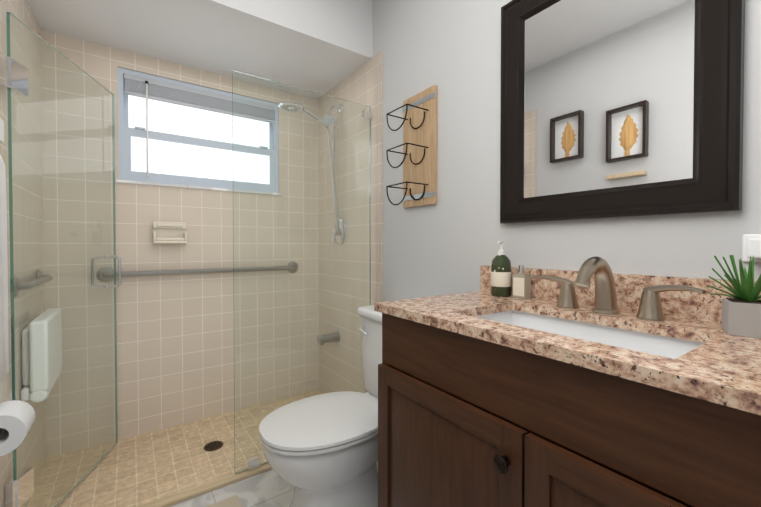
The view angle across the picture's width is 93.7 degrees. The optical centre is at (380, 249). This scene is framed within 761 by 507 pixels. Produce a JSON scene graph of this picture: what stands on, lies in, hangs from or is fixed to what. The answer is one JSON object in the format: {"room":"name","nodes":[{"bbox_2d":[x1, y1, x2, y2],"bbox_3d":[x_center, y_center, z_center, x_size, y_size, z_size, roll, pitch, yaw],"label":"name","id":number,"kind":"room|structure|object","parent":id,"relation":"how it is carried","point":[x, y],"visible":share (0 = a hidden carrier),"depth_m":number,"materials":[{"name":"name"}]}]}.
{"room":"bathroom","nodes":[
{"label":"bathroom","id":0,"kind":"room"},
{"bbox_2d":[0,0,45,506],"bbox_3d":[-0.811,-0.168,0.394,0.152,2.500,3.600,-1,1,-35],"label":"wall","id":1,"kind":"structure","parent":0,"point":[22,11],"depth_m":1.48,"materials":[{"name":"grey paint"}]},
{"bbox_2d":[0,118,8,382],"bbox_3d":[-1.063,0.002,0.946,0.087,0.746,0.262,-1,1,-35],"label":"towel","id":2,"kind":"object","parent":1,"relation":"attached to","point":[4,354],"visible":1,"depth_m":1.03,"materials":[{"name":"white fabric"}]},
{"bbox_2d":[0,400,34,455],"bbox_3d":[-1.008,0.460,0.930,0.151,0.104,0.184,-1,1,-35],"label":"toilet paper","id":3,"kind":"object","parent":1,"relation":"attached to","point":[17,418],"visible":1,"depth_m":0.90,"materials":[{"name":"white paper"}]},
{"bbox_2d":[14,269,52,296],"bbox_3d":[-1.474,0.136,1.527,0.052,0.080,0.510,-1,1,-35],"label":"rail","id":4,"kind":"object","parent":1,"relation":"attached to","point":[26,285],"depth_m":1.36,"materials":[{"name":"silver metal"}]},
{"bbox_2d":[20,308,61,402],"bbox_3d":[-1.473,0.445,1.557,0.084,0.328,0.370,-1,1,-35],"label":"shower seat","id":5,"kind":"object","parent":1,"relation":"attached to","point":[43,329],"depth_m":1.42,"materials":[{"name":"white plastic"}]},
{"bbox_2d":[0,12,121,506],"bbox_3d":[-1.345,0.111,1.558,0.139,1.861,0.714,0,1,-12],"label":"door glass","id":6,"kind":"object","parent":1,"relation":"attached to","point":[20,486],"visible":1,"depth_m":1.41,"materials":[{"name":"teal"}]},
{"bbox_2d":[41,29,317,457],"bbox_3d":[-1.124,-0.195,2.287,1.810,2.500,0.140,-1,1,-35],"label":"wall","id":7,"kind":"structure","parent":0,"point":[179,362],"depth_m":2.10,"materials":[{"name":"tile"}]},
{"bbox_2d":[153,221,186,243],"bbox_3d":[-1.232,-0.100,2.089,0.170,0.128,0.060,-1,1,-35],"label":"soap dish","id":8,"kind":"object","parent":7,"relation":"attached to","point":[169,232],"visible":1,"depth_m":2.09,"materials":[{"name":"beige ceramic"}]},
{"bbox_2d":[96,262,297,281],"bbox_3d":[-1.046,0.131,2.223,1.140,0.080,0.059,-1,1,-35],"label":"grab bar","id":9,"kind":"object","parent":7,"relation":"attached to","point":[293,269],"visible":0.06,"depth_m":2.12,"materials":[{"name":"silver metal"}]},
{"bbox_2d":[117,67,278,192],"bbox_3d":[-1.098,-0.702,2.255,0.905,0.624,0.100,-1,1,-35],"label":"window","id":10,"kind":"structure","parent":7,"relation":"in","point":[170,131],"depth_m":2.20,"materials":[{"name":"grey glass"}]},
{"bbox_2d":[116,179,281,195],"bbox_3d":[-1.102,-0.383,2.266,0.929,0.016,0.114,-1,1,-35],"label":"window sill","id":11,"kind":"structure","parent":7,"relation":"attached to","point":[185,186],"depth_m":2.17,"materials":[{"name":"stone"}]},
{"bbox_2d":[28,0,372,98],"bbox_3d":[-0.877,-1.272,1.919,1.529,0.334,0.720,-1,1,-35],"label":"ceiling","id":12,"kind":"structure","parent":0,"point":[322,46],"depth_m":1.87,"materials":[{"name":"white paint"}]},
{"bbox_2d":[27,390,377,506],"bbox_3d":[-0.132,1.125,0.888,1.810,0.100,3.600,-1,1,-35],"label":"floor","id":13,"kind":"structure","parent":0,"point":[139,470],"depth_m":1.73,"materials":[{"name":"tile"}]},
{"bbox_2d":[137,461,271,506],"bbox_3d":[-0.669,1.055,1.655,1.506,0.018,0.055,-1,1,-35],"label":"trim","id":14,"kind":"structure","parent":13,"relation":"on","point":[193,492],"depth_m":1.57,"materials":[{"name":"beige tile"}]},
{"bbox_2d":[232,70,371,473],"bbox_3d":[-0.368,0.110,1.862,0.756,1.866,0.026,-1,1,-35],"label":"glass shower panel","id":15,"kind":"object","parent":14,"relation":"on","point":[252,463],"visible":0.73,"depth_m":1.79,"materials":[{"name":"teal"}]},
{"bbox_2d":[204,441,222,450],"bbox_3d":[-0.900,1.058,1.924,0.096,0.005,0.096,-1,1,-35],"label":"floor drain grate","id":16,"kind":"object","parent":13,"relation":"on","point":[213,445],"visible":1,"depth_m":1.92,"materials":[{"name":"brown metal"}]},
{"bbox_2d":[206,495,241,506],"bbox_3d":[-0.666,1.064,1.136,0.540,0.013,0.600,-1,1,-35],"label":"rug","id":17,"kind":"object","parent":13,"relation":"on","point":[233,501],"visible":1,"depth_m":1.48,"materials":[{"name":"beige fabric"}]},
{"bbox_2d":[258,305,381,506],"bbox_3d":[-0.118,0.678,1.514,0.769,0.775,0.496,-1,1,-35],"label":"toilet","id":18,"kind":"object","parent":13,"relation":"on","point":[320,450],"visible":0.69,"depth_m":1.35,"materials":[{"name":"white ceramic"}]},
{"bbox_2d":[374,265,760,506],"bbox_3d":[0.461,0.573,0.879,0.558,1.005,0.962,-1,1,-35],"label":"bathroom vanity","id":19,"kind":"object","parent":13,"relation":"on","point":[538,398],"visible":0.98,"depth_m":0.72,"materials":[{"name":"brown wood"}]},
{"bbox_2d":[491,241,510,296],"bbox_3d":[0.430,0.066,1.273,0.070,0.196,0.070,-1,1,-35],"label":"soap bottle","id":20,"kind":"object","parent":19,"relation":"on","point":[501,275],"visible":1,"depth_m":1.25,"materials":[{"name":"green plastic"}]},
{"bbox_2d":[512,265,530,298],"bbox_3d":[0.483,0.109,1.221,0.035,0.112,0.048,-1,1,-35],"label":"perfume bottle","id":21,"kind":"object","parent":19,"relation":"on","point":[521,284],"visible":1,"depth_m":1.21,"materials":[{"name":"clear glass"}]},
{"bbox_2d":[530,256,705,320],"bbox_3d":[0.565,0.093,0.934,0.183,0.152,0.418,-1,1,-35],"label":"faucet","id":22,"kind":"object","parent":19,"relation":"on","point":[650,305],"visible":0.98,"depth_m":0.92,"materials":[{"name":"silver metal"}]},
{"bbox_2d":[707,255,760,337],"bbox_3d":[0.751,0.092,0.727,0.141,0.161,0.137,-1,1,-35],"label":"plant","id":23,"kind":"object","parent":19,"relation":"on","point":[741,312],"visible":1,"depth_m":0.71,"materials":[{"name":"green plant"}]},
{"bbox_2d":[318,0,760,393],"bbox_3d":[0.547,-0.181,1.345,0.152,2.500,3.600,-1,1,-35],"label":"wall","id":24,"kind":"structure","parent":0,"point":[447,243],"depth_m":1.59,"materials":[{"name":"grey paint"}]},
{"bbox_2d":[278,101,342,232],"bbox_3d":[-0.432,-0.535,2.241,0.417,0.853,0.152,-1,1,-35],"label":"shower head","id":25,"kind":"object","parent":24,"relation":"attached to","point":[288,106],"depth_m":2.29,"materials":[{"name":"chrome"},{"name":"metal"}]},
{"bbox_2d":[317,332,339,344],"bbox_3d":[-0.347,0.590,2.378,0.140,0.069,0.066,-1,1,-35],"label":"tub spout","id":26,"kind":"object","parent":24,"relation":"attached to","point":[324,338],"depth_m":2.35,"materials":[{"name":"silver metal"}]},
{"bbox_2d":[332,218,345,244],"bbox_3d":[-0.294,-0.121,2.356,0.067,0.184,0.150,-1,1,-35],"label":"shower valve","id":27,"kind":"object","parent":24,"relation":"attached to","point":[341,238],"depth_m":2.34,"materials":[{"name":"silver metal"}]},
{"bbox_2d":[386,85,437,207],"bbox_3d":[0.134,-0.478,1.686,0.152,0.546,0.238,-1,1,-35],"label":"wine rack","id":28,"kind":"object","parent":24,"relation":"attached to","point":[419,124],"visible":1,"depth_m":1.70,"materials":[{"name":"brown wood"}]},
{"bbox_2d":[500,0,744,223],"bbox_3d":[0.635,-0.492,1.067,0.039,0.796,0.637,-1,1,-35],"label":"mirror","id":29,"kind":"object","parent":24,"relation":"attached to","point":[618,108],"visible":1,"depth_m":1.01,"materials":[{"name":"black mirror"}]},
{"bbox_2d":[742,234,760,262],"bbox_3d":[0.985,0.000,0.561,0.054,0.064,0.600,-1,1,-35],"label":"light switch","id":30,"kind":"object","parent":24,"relation":"attached to","point":[751,245],"visible":0.98,"depth_m":0.78,"materials":[{"name":"white plastic"}]}
]}

